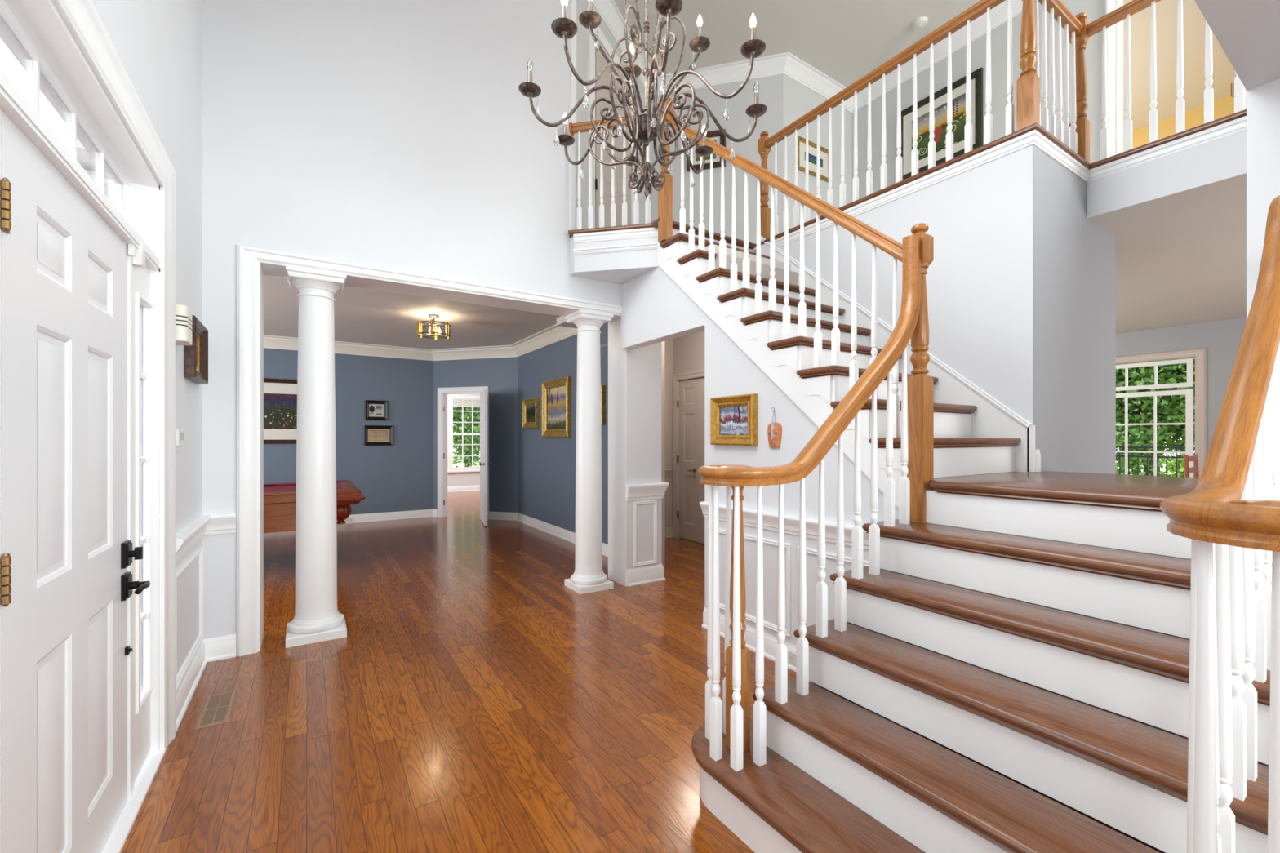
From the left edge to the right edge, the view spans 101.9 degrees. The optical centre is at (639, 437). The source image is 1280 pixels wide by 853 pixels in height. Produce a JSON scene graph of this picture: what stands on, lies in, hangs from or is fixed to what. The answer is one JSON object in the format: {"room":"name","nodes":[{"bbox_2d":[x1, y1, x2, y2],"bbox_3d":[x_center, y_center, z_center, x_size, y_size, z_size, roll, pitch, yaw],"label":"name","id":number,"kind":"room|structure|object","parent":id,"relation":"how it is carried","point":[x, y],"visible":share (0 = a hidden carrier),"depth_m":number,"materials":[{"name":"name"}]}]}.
{"room":"entrance hall","nodes":[
{"label":"entrance hall","id":0,"kind":"room"},
{"bbox_2d":[91,0,202,690],"bbox_3d":[-0.935,-1.415,0.327,0.160,5.530,7.160,0,0,-33],"label":"wall","id":1,"kind":"structure","parent":0,"point":[158,43],"depth_m":2.63,"materials":[{"name":"white paint"}]},
{"bbox_2d":[0,0,129,223],"bbox_3d":[-1.534,-0.952,1.206,0.038,0.223,2.248,0,0,-33],"label":"window","id":2,"kind":"structure","parent":1,"relation":"in","point":[20,60],"depth_m":1.56,"materials":[{"name":"white glass"}]},
{"bbox_2d":[0,109,150,852],"bbox_3d":[-1.616,0.313,1.518,0.119,2.050,0.949,0,0,-33],"label":"door","id":3,"kind":"structure","parent":1,"relation":"in","point":[67,584],"depth_m":1.39,"materials":[{"name":"white paint"}]},
{"bbox_2d":[0,0,166,852],"bbox_3d":[-1.502,0.135,1.228,0.180,2.431,2.290,0,0,-33],"label":"trim","id":4,"kind":"structure","parent":1,"relation":"attached to","point":[40,20],"depth_m":1.85,"materials":[{"name":"white paint"}]},
{"bbox_2d":[51,0,175,749],"bbox_3d":[-1.430,0.058,1.273,0.030,2.584,2.594,0,0,-33],"label":"trim","id":5,"kind":"structure","parent":1,"relation":"attached to","point":[82,19],"depth_m":2.23,"materials":[{"name":"white paint"}]},
{"bbox_2d":[128,243,145,267],"bbox_3d":[-1.884,-0.687,1.943,0.028,0.074,0.095,0,0,-33],"label":"sensor","id":6,"kind":"object","parent":1,"relation":"attached to","point":[138,255],"visible":0.98,"depth_m":1.95,"materials":[{"name":"white plastic"}]},
{"bbox_2d":[134,264,152,781],"bbox_3d":[-2.009,0.297,2.070,0.054,2.045,0.282,0,0,-33],"label":"window","id":7,"kind":"structure","parent":1,"relation":"in","point":[143,305],"depth_m":2.16,"materials":[{"name":"white glass"}]},
{"bbox_2d":[175,304,191,346],"bbox_3d":[-2.173,-0.532,2.461,0.060,0.165,0.160,0,0,-33],"label":"door chime","id":8,"kind":"object","parent":1,"relation":"attached to","point":[183,313],"visible":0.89,"depth_m":2.41,"materials":[{"name":"white plastic"}]},
{"bbox_2d":[175,545,203,689],"bbox_3d":[-2.385,0.910,2.747,0.016,0.548,0.768,0,0,-33],"label":"trim","id":9,"kind":"structure","parent":1,"relation":"attached to","point":[199,550],"depth_m":2.86,"materials":[{"name":"white paint"}]},
{"bbox_2d":[184,315,208,384],"bbox_3d":[-2.426,-0.472,2.842,0.046,0.325,0.405,0,0,-33],"label":"picture","id":10,"kind":"object","parent":1,"relation":"attached to","point":[196,355],"visible":0.91,"depth_m":2.84,"materials":[{"name":"brown wood"}]},
{"bbox_2d":[175,634,235,732],"bbox_3d":[-2.327,1.282,2.793,0.163,0.135,0.905,0,0,-33],"label":"baseboard","id":11,"kind":"structure","parent":1,"relation":"attached to","point":[223,647],"depth_m":2.95,"materials":[{"name":"white paint"}]},
{"bbox_2d":[175,512,235,561],"bbox_3d":[-2.327,0.525,2.793,0.163,0.120,0.905,0,0,-33],"label":"trim","id":12,"kind":"structure","parent":1,"relation":"attached to","point":[209,524],"depth_m":2.97,"materials":[{"name":"white paint"}]},
{"bbox_2d":[263,347,433,515],"bbox_3d":[-6.109,-0.070,7.319,6.030,2.840,0.120,0,0,-33],"label":"wall","id":13,"kind":"structure","parent":0,"point":[398,477],"depth_m":8.44,"materials":[{"name":"blue paint"}]},
{"bbox_2d":[263,377,297,444],"bbox_3d":[-5.354,-0.394,7.707,1.280,0.964,0.040,0,0,-33],"label":"picture","id":14,"kind":"object","parent":13,"relation":"attached to","point":[280,395],"visible":0.26,"depth_m":7.72,"materials":[{"name":"multicoloured paper"}]},
{"bbox_2d":[263,393,297,429],"bbox_3d":[-5.361,-0.394,7.718,0.840,0.524,0.003,0,0,-33],"label":"artwork","id":15,"kind":"object","parent":14,"relation":"attached to","point":[280,410],"depth_m":7.72},
{"bbox_2d":[364,400,387,420],"bbox_3d":[-4.271,-0.445,8.406,0.338,0.322,0.035,0,0,-33],"label":"picture","id":16,"kind":"object","parent":13,"relation":"attached to","point":[374,410],"visible":1,"depth_m":8.41,"materials":[{"name":"black"}]},
{"bbox_2d":[364,425,392,445],"bbox_3d":[-4.242,-0.037,8.424,0.425,0.325,0.035,0,0,-33],"label":"picture","id":17,"kind":"object","parent":13,"relation":"attached to","point":[374,435],"visible":1,"depth_m":8.43,"materials":[{"name":"black"}]},
{"bbox_2d":[367,428,389,442],"bbox_3d":[-4.250,-0.037,8.436,0.329,0.229,0.003,0,0,-33],"label":"artwork","id":18,"kind":"object","parent":17,"relation":"attached to","point":[374,435],"depth_m":8.43,"materials":[{"name":"beige paper"}]},
{"bbox_2d":[344,509,437,524],"bbox_3d":[-5.980,1.285,7.282,5.967,0.130,0.082,0,0,-33],"label":"baseboard","id":19,"kind":"structure","parent":13,"relation":"attached to","point":[366,517],"depth_m":8.54,"materials":[{"name":"white paint"}]},
{"bbox_2d":[202,0,620,639],"bbox_3d":[-1.467,-1.415,4.061,2.980,5.530,0.300,0,0,-33],"label":"wall","id":20,"kind":"structure","parent":0,"point":[396,135],"depth_m":3.63,"materials":[{"name":"white paint"}]},
{"bbox_2d":[235,244,622,656],"bbox_3d":[-1.310,0.077,3.966,2.816,2.546,0.030,0,0,-33],"label":"trim","id":21,"kind":"structure","parent":20,"relation":"attached to","point":[246,257],"depth_m":3.24,"materials":[{"name":"white paint"}]},
{"bbox_2d":[257,259,626,652],"bbox_3d":[-1.349,0.113,4.127,2.714,2.474,0.324,0,0,-33],"label":"trim","id":22,"kind":"structure","parent":20,"relation":"attached to","point":[617,357],"depth_m":4.36,"materials":[{"name":"white paint"}]},
{"bbox_2d":[568,0,576,230],"bbox_3d":[-0.589,-2.879,4.471,0.070,2.282,0.080,0,0,-33],"label":"trim","id":23,"kind":"structure","parent":20,"relation":"attached to","point":[572,3],"depth_m":4.44,"materials":[{"name":"white paint"}]},
{"bbox_2d":[586,26,635,228],"bbox_3d":[-0.259,-2.786,5.197,0.042,2.156,1.032,0,0,23],"label":"trim","id":24,"kind":"structure","parent":20,"relation":"attached to","point":[590,42],"depth_m":4.75,"materials":[{"name":"white paint"}]},
{"bbox_2d":[595,36,631,227],"bbox_3d":[-0.272,-2.723,5.187,0.053,2.030,0.828,0,0,22],"label":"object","id":25,"kind":"structure","parent":20,"relation":"in","point":[605,79],"depth_m":5.07,"materials":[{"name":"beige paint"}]},
{"bbox_2d":[263,275,560,349],"bbox_3d":[-4.667,-1.540,7.914,9.100,0.100,9.639,0,0,-33],"label":"ceiling","id":26,"kind":"structure","parent":0,"point":[362,316],"depth_m":6.54,"materials":[{"name":"beige paint"}]},
{"bbox_2d":[417,314,450,340],"bbox_3d":[-2.505,-1.355,6.306,0.391,0.270,0.382,0,0,-33],"label":"ceiling light","id":27,"kind":"object","parent":26,"relation":"attached to","point":[431,330],"visible":1,"depth_m":6.26,"materials":[{"name":"brown metal"}]},
{"bbox_2d":[447,393,479,486],"bbox_3d":[-2.937,-0.070,10.884,5.820,2.840,5.690,0,0,-33],"label":"wall","id":28,"kind":"structure","parent":0,"point":[454,479],"depth_m":13.13,"materials":[{"name":"white paint"}]},
{"bbox_2d":[447,394,479,473],"bbox_3d":[-4.265,-0.110,13.228,1.250,1.970,0.030,0,0,-33],"label":"trim","id":29,"kind":"structure","parent":28,"relation":"attached to","point":[449,396],"depth_m":12.93,"materials":[{"name":"white paint"}]},
{"bbox_2d":[450,397,479,469],"bbox_3d":[-4.269,-0.110,13.235,1.080,1.800,0.055,0,0,-33],"label":"window","id":30,"kind":"structure","parent":28,"relation":"in","point":[451,406],"depth_m":13.09,"materials":[{"name":"white paint"}]},
{"bbox_2d":[433,356,518,512],"bbox_3d":[-2.749,-0.070,8.740,1.708,2.840,0.120,0,0,16],"label":"wall","id":31,"kind":"structure","parent":0,"point":[500,375],"depth_m":8.57,"materials":[{"name":"blue paint"}]},
{"bbox_2d":[263,322,606,360],"bbox_3d":[-4.215,-1.405,5.471,6.980,0.170,5.039,0,0,-33],"label":"trim","id":32,"kind":"structure","parent":31,"relation":"attached to","point":[553,334],"depth_m":8.32,"materials":[{"name":"beige paint"}]},
{"bbox_2d":[437,386,488,519],"bbox_3d":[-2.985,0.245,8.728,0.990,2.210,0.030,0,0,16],"label":"trim","id":33,"kind":"structure","parent":31,"relation":"attached to","point":[473,388],"depth_m":8.84,"materials":[{"name":"white paint"}]},
{"bbox_2d":[443,389,492,526],"bbox_3d":[-2.737,0.303,8.464,0.378,2.070,1.452,0,0,-43],"label":"door","id":34,"kind":"structure","parent":31,"relation":"in","point":[483,464],"depth_m":8.02,"materials":[{"name":"white paint"}]},
{"bbox_2d":[518,322,608,544],"bbox_3d":[-0.934,-0.070,6.876,0.180,2.840,3.859,0,0,-33],"label":"wall","id":35,"kind":"structure","parent":0,"point":[546,465],"depth_m":7.31,"materials":[{"name":"blue paint"}]},
{"bbox_2d":[522,397,539,428],"bbox_3d":[-1.677,-0.372,7.927,0.050,0.455,0.600,0,0,-33],"label":"picture","id":36,"kind":"object","parent":35,"relation":"attached to","point":[531,406],"visible":1,"depth_m":7.91},
{"bbox_2d":[488,511,608,556],"bbox_3d":[-1.094,1.285,7.012,0.343,0.130,4.252,0,0,-37],"label":"baseboard","id":37,"kind":"structure","parent":35,"relation":"attached to","point":[566,535],"depth_m":7.63,"materials":[{"name":"white paint"}]},
{"bbox_2d":[542,376,571,437],"bbox_3d":[-1.160,-0.406,7.118,0.055,0.800,0.885,0,0,-33],"label":"picture","id":38,"kind":"object","parent":35,"relation":"attached to","point":[557,393],"visible":1,"depth_m":7.10},
{"bbox_2d":[547,385,565,429],"bbox_3d":[-1.140,-0.406,7.130,0.003,0.600,0.685,0,0,-33],"label":"artwork","id":39,"kind":"object","parent":38,"relation":"attached to","point":[556,393],"depth_m":7.12},
{"bbox_2d":[569,235,657,284],"bbox_3d":[-0.227,-1.547,4.322,0.509,0.314,0.599,0,0,-33],"label":"wall","id":40,"kind":"structure","parent":0,"point":[619,268],"depth_m":4.31,"materials":[{"name":"white paint"}]},
{"bbox_2d":[568,222,653,236],"bbox_3d":[-0.218,-1.723,4.321,0.753,0.034,0.132,0,0,12],"label":"trim","id":41,"kind":"structure","parent":40,"relation":"attached to","point":[571,233],"depth_m":4.26,"materials":[{"name":"brown wood"}]},
{"bbox_2d":[568,112,652,229],"bbox_3d":[-0.194,-2.196,4.281,0.808,0.914,0.118,0,0,15],"label":"balustrade","id":42,"kind":"object","parent":41,"relation":"on","point":[584,126],"visible":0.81,"depth_m":4.30,"materials":[{"name":"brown wood"}]},
{"bbox_2d":[573,226,657,243],"bbox_3d":[-0.207,-1.670,4.273,0.711,0.070,0.022,0,0,12],"label":"trim","id":43,"kind":"structure","parent":40,"relation":"attached to","point":[644,232],"depth_m":4.27,"materials":[{"name":"white paint"}]},
{"bbox_2d":[573,242,657,255],"bbox_3d":[-0.208,-1.556,4.271,0.711,0.042,0.026,0,0,12],"label":"trim","id":44,"kind":"structure","parent":40,"relation":"attached to","point":[645,246],"depth_m":4.26,"materials":[{"name":"white paint"}]},
{"bbox_2d":[120,490,1165,852],"bbox_3d":[-0.902,1.410,6.076,13.450,0.120,16.800,0,0,-33],"label":"floor","id":45,"kind":"structure","parent":0,"point":[472,700],"depth_m":2.55,"materials":[{"name":"brown wood"}]},
{"bbox_2d":[194,689,237,729],"bbox_3d":[-2.107,1.347,2.587,0.126,0.005,0.366,0,0,-33],"label":"floor vent","id":46,"kind":"object","parent":45,"relation":"in","point":[217,708],"visible":1,"depth_m":2.57,"materials":[{"name":"brown metal"}]},
{"bbox_2d":[263,480,365,533],"bbox_3d":[-4.324,0.939,5.281,2.608,0.822,1.510,0,0,-33],"label":"pool table","id":47,"kind":"object","parent":45,"relation":"on","point":[279,500],"visible":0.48,"depth_m":5.07,"materials":[{"name":"brown wood"}]},
{"bbox_2d":[285,265,346,648],"bbox_3d":[-2.225,0.120,3.571,0.344,2.460,0.344,0,0,-33],"label":"column","id":48,"kind":"structure","parent":45,"relation":"on","point":[317,618],"depth_m":3.47,"materials":[{"name":"white paint"}]},
{"bbox_2d":[564,309,613,594],"bbox_3d":[-0.464,0.120,4.702,0.334,2.460,0.334,0,0,-33],"label":"column","id":49,"kind":"structure","parent":45,"relation":"on","point":[588,575],"depth_m":4.60,"materials":[{"name":"white paint"}]},
{"bbox_2d":[626,342,661,569],"bbox_3d":[-0.044,-0.130,4.965,0.388,2.960,0.318,0,0,-33],"label":"wall pier","id":50,"kind":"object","parent":45,"relation":"on","point":[643,363],"visible":0.43,"depth_m":4.83,"materials":[{"name":"white paint"}]},
{"bbox_2d":[633,499,657,566],"bbox_3d":[0.054,0.885,4.829,0.258,0.598,0.016,0,0,-33],"label":"trim","id":51,"kind":"structure","parent":50,"relation":"attached to","point":[646,502],"depth_m":4.82,"materials":[{"name":"white paint"}]},
{"bbox_2d":[626,564,665,586],"bbox_3d":[-0.008,1.275,4.935,0.416,0.150,0.286,0,0,-33],"label":"baseboard","id":52,"kind":"object","parent":50,"relation":"attached to","point":[645,575],"visible":0.79,"depth_m":4.82,"materials":[{"name":"white paint"}]},
{"bbox_2d":[626,481,668,501],"bbox_3d":[0.007,0.500,4.932,0.438,0.150,0.308,0,0,-33],"label":"trim","id":53,"kind":"structure","parent":50,"relation":"attached to","point":[644,491],"depth_m":4.81,"materials":[{"name":"white paint"}]},
{"bbox_2d":[691,471,1270,852],"bbox_3d":[1.602,0.771,1.961,2.425,1.158,1.702,0,0,-33],"label":"staircase","id":54,"kind":"structure","parent":45,"relation":"on","point":[1051,614],"depth_m":1.63,"materials":[{"name":"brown wood"}]},
{"bbox_2d":[697,222,933,771],"bbox_3d":[0.757,0.086,2.171,1.230,2.142,0.282,0,0,-33],"label":"balustrade","id":55,"kind":"object","parent":54,"relation":"on","point":[731,717],"visible":1,"depth_m":2.01,"materials":[{"name":"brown wood"}]},
{"bbox_2d":[651,217,1021,507],"bbox_3d":[1.117,-0.678,3.547,1.054,2.120,2.163,0,0,-33],"label":"staircase","id":56,"kind":"structure","parent":54,"relation":"on","point":[788,362],"depth_m":3.11,"materials":[{"name":"white paint"}]},
{"bbox_2d":[657,93,902,437],"bbox_3d":[0.736,-1.363,3.266,0.095,2.724,2.052,0,0,-33],"label":"balustrade","id":57,"kind":"object","parent":56,"relation":"on","point":[873,236],"visible":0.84,"depth_m":3.09,"materials":[{"name":"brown wood"}]},
{"bbox_2d":[1159,195,1279,852],"bbox_3d":[1.763,0.189,1.313,1.996,1.937,0.283,0,0,-33],"label":"balustrade","id":58,"kind":"object","parent":54,"relation":"on","point":[1231,518],"visible":1,"depth_m":1.05,"materials":[{"name":"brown wood"}]},
{"bbox_2d":[1183,454,1199,477],"bbox_3d":[6.036,0.765,5.406,0.440,1.171,0.453,0,0,-33],"label":"dining chair","id":59,"kind":"object","parent":45,"relation":"on","point":[1194,458],"visible":0.26,"depth_m":5.51,"materials":[{"name":"brown wood"}]},
{"bbox_2d":[661,252,798,573],"bbox_3d":[0.527,0.000,5.490,1.779,2.700,2.930,0,0,-33],"label":"wall","id":60,"kind":"structure","parent":0,"point":[686,353],"depth_m":6.92,"materials":[{"name":"beige paint"}]},
{"bbox_2d":[673,368,704,538],"bbox_3d":[0.722,0.245,6.620,0.030,2.210,1.000,0,0,-33],"label":"trim","id":61,"kind":"structure","parent":60,"relation":"attached to","point":[700,373],"depth_m":6.98,"materials":[{"name":"beige paint"}]},
{"bbox_2d":[676,377,704,543],"bbox_3d":[0.729,0.288,6.630,0.123,2.100,0.813,0,0,-33],"label":"door","id":62,"kind":"structure","parent":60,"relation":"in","point":[691,391],"depth_m":6.77,"materials":[{"name":"beige paint"}]},
{"bbox_2d":[620,265,928,650],"bbox_3d":[0.622,-0.174,3.584,0.120,3.048,2.760,0,0,-33],"label":"wall","id":63,"kind":"structure","parent":0,"point":[655,309],"depth_m":3.30,"materials":[{"name":"white paint"}]},
{"bbox_2d":[710,393,757,445],"bbox_3d":[0.613,-0.115,3.442,0.045,0.330,0.410,0,0,-33],"label":"picture","id":64,"kind":"object","parent":63,"relation":"attached to","point":[733,419],"visible":1,"depth_m":3.43},
{"bbox_2d":[720,404,747,435],"bbox_3d":[0.629,-0.115,3.452,0.003,0.206,0.286,0,0,-33],"label":"artwork","id":65,"kind":"object","parent":64,"relation":"attached to","point":[734,418],"depth_m":3.45},
{"bbox_2d":[702,607,795,671],"bbox_3d":[0.879,1.282,3.047,0.028,0.135,1.578,0,0,-33],"label":"baseboard","id":66,"kind":"structure","parent":63,"relation":"attached to","point":[771,642],"depth_m":3.28,"materials":[{"name":"white paint"}]},
{"bbox_2d":[767,407,782,448],"bbox_3d":[0.808,-0.064,3.151,0.034,0.247,0.112,0,0,-33],"label":"mask","id":67,"kind":"object","parent":63,"relation":"attached to","point":[774,428],"visible":1,"depth_m":3.14,"materials":[{"name":"ceramic"}]},
{"bbox_2d":[659,266,898,509],"bbox_3d":[0.713,-0.516,3.318,0.018,1.748,2.034,0,0,-33],"label":"trim","id":68,"kind":"structure","parent":63,"relation":"attached to","point":[782,391],"depth_m":3.20,"materials":[{"name":"white paint"}]},
{"bbox_2d":[699,501,868,549],"bbox_3d":[0.853,0.510,3.066,0.050,0.110,1.518,0,0,-33],"label":"trim","id":69,"kind":"structure","parent":63,"relation":"attached to","point":[770,519],"depth_m":3.02,"materials":[{"name":"white paint"}]},
{"bbox_2d":[719,528,868,637],"bbox_3d":[0.880,0.900,3.055,0.016,0.548,1.358,0,0,-33],"label":"trim","id":70,"kind":"structure","parent":63,"relation":"attached to","point":[788,632],"depth_m":3.06,"materials":[{"name":"white paint"}]},
{"bbox_2d":[754,144,1032,472],"bbox_3d":[1.480,-0.174,4.106,0.120,3.048,2.810,0,0,-33],"label":"wall","id":71,"kind":"structure","parent":0,"point":[979,279],"depth_m":3.15,"materials":[{"name":"white paint"}]},
{"bbox_2d":[755,235,1031,472],"bbox_3d":[1.609,-0.816,3.764,0.031,2.015,2.100,0,0,-33],"label":"trim","id":72,"kind":"structure","parent":71,"relation":"attached to","point":[992,418],"depth_m":3.22,"materials":[{"name":"white paint"}]},
{"bbox_2d":[569,0,1234,249],"bbox_3d":[5.375,-2.942,5.571,9.991,2.477,7.652,0,0,28],"label":"wall","id":73,"kind":"structure","parent":0,"point":[786,100],"depth_m":5.85,"materials":[{"name":"paint"}]},
{"bbox_2d":[686,128,725,171],"bbox_3d":[0.757,-3.297,5.950,0.445,0.415,0.035,0,0,15],"label":"picture","id":74,"kind":"object","parent":73,"relation":"attached to","point":[717,135],"visible":0.42,"depth_m":5.94,"materials":[{"name":"brown wood"}]},
{"bbox_2d":[696,140,716,160],"bbox_3d":[0.759,-3.297,5.960,0.235,0.205,0.003,0,0,15],"label":"artwork","id":75,"kind":"object","parent":74,"relation":"attached to","point":[714,156],"depth_m":5.95},
{"bbox_2d":[591,0,1034,113],"bbox_3d":[2.444,-4.105,5.058,5.568,0.150,2.781,0,0,15],"label":"trim","id":76,"kind":"structure","parent":73,"relation":"attached to","point":[787,64],"depth_m":5.76,"materials":[{"name":"white paint"}]},
{"bbox_2d":[797,135,828,182],"bbox_3d":[2.023,-3.228,6.015,0.585,0.365,0.030,0,0,-33],"label":"picture","id":77,"kind":"object","parent":73,"relation":"attached to","point":[812,147],"visible":0.77,"depth_m":6.01,"materials":[{"name":"white"}]},
{"bbox_2d":[804,151,822,167],"bbox_3d":[2.018,-3.228,6.022,0.315,0.095,0.003,0,0,-33],"label":"artwork","id":78,"kind":"object","parent":77,"relation":"attached to","point":[812,157],"depth_m":6.02},
{"bbox_2d":[900,66,982,179],"bbox_3d":[3.181,-3.305,5.558,0.035,0.800,0.885,0,0,-33],"label":"picture","id":79,"kind":"object","parent":73,"relation":"attached to","point":[958,87],"visible":0.58,"depth_m":5.51,"materials":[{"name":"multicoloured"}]},
{"bbox_2d":[911,93,965,160],"bbox_3d":[3.190,-3.305,5.564,0.003,0.476,0.561,0,0,-33],"label":"artwork","id":80,"kind":"object","parent":79,"relation":"attached to","point":[958,101],"depth_m":5.53},
{"bbox_2d":[755,109,1246,246],"bbox_3d":[2.568,-1.723,3.099,0.928,0.034,4.240,0,0,-33],"label":"trim","id":81,"kind":"structure","parent":73,"relation":"attached to","point":[1035,126],"depth_m":3.11,"materials":[{"name":"brown wood"}]},
{"bbox_2d":[757,0,1039,239],"bbox_3d":[1.655,-2.234,3.787,0.082,0.992,2.097,0,0,-33],"label":"balustrade","id":82,"kind":"object","parent":81,"relation":"on","point":[1028,85],"visible":0.87,"depth_m":3.48,"materials":[{"name":"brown wood"}]},
{"bbox_2d":[1034,0,1083,153],"bbox_3d":[2.519,-2.189,3.145,0.681,0.901,0.063,0,0,-33],"label":"balustrade","id":83,"kind":"object","parent":81,"relation":"on","point":[1058,11],"visible":0.83,"depth_m":3.16,"materials":[{"name":"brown wood"}]},
{"bbox_2d":[1069,0,1244,163],"bbox_3d":[3.418,-2.235,2.449,0.084,0.991,2.226,0,0,-33],"label":"balustrade","id":84,"kind":"object","parent":81,"relation":"on","point":[1082,129],"visible":0.68,"depth_m":3.15,"materials":[{"name":"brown wood"}]},
{"bbox_2d":[760,115,1246,248],"bbox_3d":[2.530,-1.670,3.075,0.818,0.070,4.240,0,0,-33],"label":"trim","id":85,"kind":"structure","parent":73,"relation":"attached to","point":[1034,137],"depth_m":3.12,"materials":[{"name":"white paint"}]},
{"bbox_2d":[1105,0,1246,156],"bbox_3d":[4.162,-2.903,4.040,0.030,2.390,0.840,0,0,-33],"label":"trim","id":86,"kind":"structure","parent":73,"relation":"attached to","point":[1112,32],"depth_m":4.34,"materials":[{"name":"white paint"}]},
{"bbox_2d":[613,0,1236,134],"bbox_3d":[2.760,-4.240,4.030,10.600,0.120,9.400,0,0,-33],"label":"ceiling","id":87,"kind":"structure","parent":0,"point":[844,40],"depth_m":5.40,"materials":[{"name":"paint"}]},
{"bbox_2d":[518,0,767,197],"bbox_3d":[0.032,-2.665,2.480,1.157,3.030,1.157,0,0,-33],"label":"chandelier","id":88,"kind":"object","parent":87,"relation":"hanging from","point":[646,126],"visible":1,"depth_m":2.42,"materials":[{"name":"brown metal"}]},
{"bbox_2d":[1032,144,1115,474],"bbox_3d":[2.720,-0.174,3.302,1.335,3.048,0.123,0,0,-33],"label":"wall","id":89,"kind":"structure","parent":0,"point":[1079,255],"depth_m":3.19,"materials":[{"name":"grey paint"}]},
{"bbox_2d":[1026,425,1040,471],"bbox_3d":[2.203,0.060,2.899,0.068,0.260,0.042,0,0,-33],"label":"trim","id":90,"kind":"structure","parent":89,"relation":"attached to","point":[1034,455],"depth_m":2.88,"materials":[{"name":"white paint"}]},
{"bbox_2d":[1086,173,1246,333],"bbox_3d":[5.025,-1.554,5.129,5.600,0.298,8.800,0,0,-33],"label":"ceiling","id":91,"kind":"structure","parent":0,"point":[1199,233],"depth_m":4.02,"materials":[{"name":"beige paint"}]},
{"bbox_2d":[1087,129,1246,217],"bbox_3d":[3.347,-1.552,2.557,0.004,0.293,1.806,0,0,-33],"label":"beam","id":92,"kind":"structure","parent":0,"point":[1224,157],"depth_m":2.99,"materials":[{"name":"white paint"}]},
{"bbox_2d":[1115,317,1246,454],"bbox_3d":[6.939,-0.077,6.359,0.150,2.855,8.800,0,0,-33],"label":"wall","id":93,"kind":"structure","parent":0,"point":[1221,339],"depth_m":6.30,"materials":[{"name":"grey paint"}]},
{"bbox_2d":[1115,389,1193,477],"bbox_3d":[6.340,0.365,7.162,0.050,1.930,1.800,0,0,-33],"label":"window","id":94,"kind":"structure","parent":93,"relation":"in","point":[1188,393],"depth_m":6.63,"materials":[{"name":"white paint"}]},
{"bbox_2d":[1115,347,1206,477],"bbox_3d":[6.315,0.127,7.164,0.030,2.445,2.061,0,0,-33],"label":"trim","id":95,"kind":"structure","parent":93,"relation":"attached to","point":[1200,354],"depth_m":6.35,"materials":[{"name":"beige paint"}]},
{"bbox_2d":[1194,0,1279,90],"bbox_3d":[1.647,-1.571,-0.344,4.000,0.333,3.240,0,0,-33],"label":"ceiling","id":96,"kind":"structure","parent":0,"point":[1247,32],"depth_m":1.81,"materials":[{"name":"white paint"}]},
{"bbox_2d":[1246,78,1279,319],"bbox_3d":[3.507,-0.028,0.850,0.420,2.755,3.240,0,0,-33],"label":"wall","id":97,"kind":"structure","parent":0,"point":[1263,101],"depth_m":2.07,"materials":[{"name":"white paint"}]},
{"label":"outside","id":98,"kind":"structure","parent":0,"visible":0},
{"bbox_2d":[453,456,1175,475],"bbox_3d":[0.308,1.975,18.025,100.000,0.550,90.000,0,0,-33],"label":"ground","id":99,"kind":"structure","parent":98,"point":[458,464],"depth_m":37.16,"materials":[{"name":"green plant"}]},
{"bbox_2d":[453,400,479,467],"bbox_3d":[-5.745,-1.508,18.295,3.553,7.127,3.869,0,0,11],"label":"tree","id":100,"kind":"object","parent":99,"relation":"on","point":[457,415],"visible":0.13,"depth_m":17.20,"materials":[{"name":"green plant"}]},
{"bbox_2d":[1115,358,1195,475],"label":"window","id":101,"kind":"structure","parent":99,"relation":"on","point":[1170,408],"depth_m":11.20,"materials":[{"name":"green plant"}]},
{"bbox_2d":[1115,445,1195,476],"bbox_3d":[8.922,0.860,8.684,0.060,1.680,5.230,0,0,-33],"label":"iron fence","id":102,"kind":"object","parent":99,"relation":"on","point":[1147,456],"visible":0.06,"depth_m":8.94,"materials":[{"name":"black"}]},
{"bbox_2d":[1159,449,1194,477],"bbox_3d":[9.829,0.958,9.450,0.990,1.484,0.985,0,0,-38],"label":"shrub","id":103,"kind":"object","parent":99,"relation":"on","point":[1180,461],"visible":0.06,"depth_m":9.36,"materials":[{"name":"green plant"}]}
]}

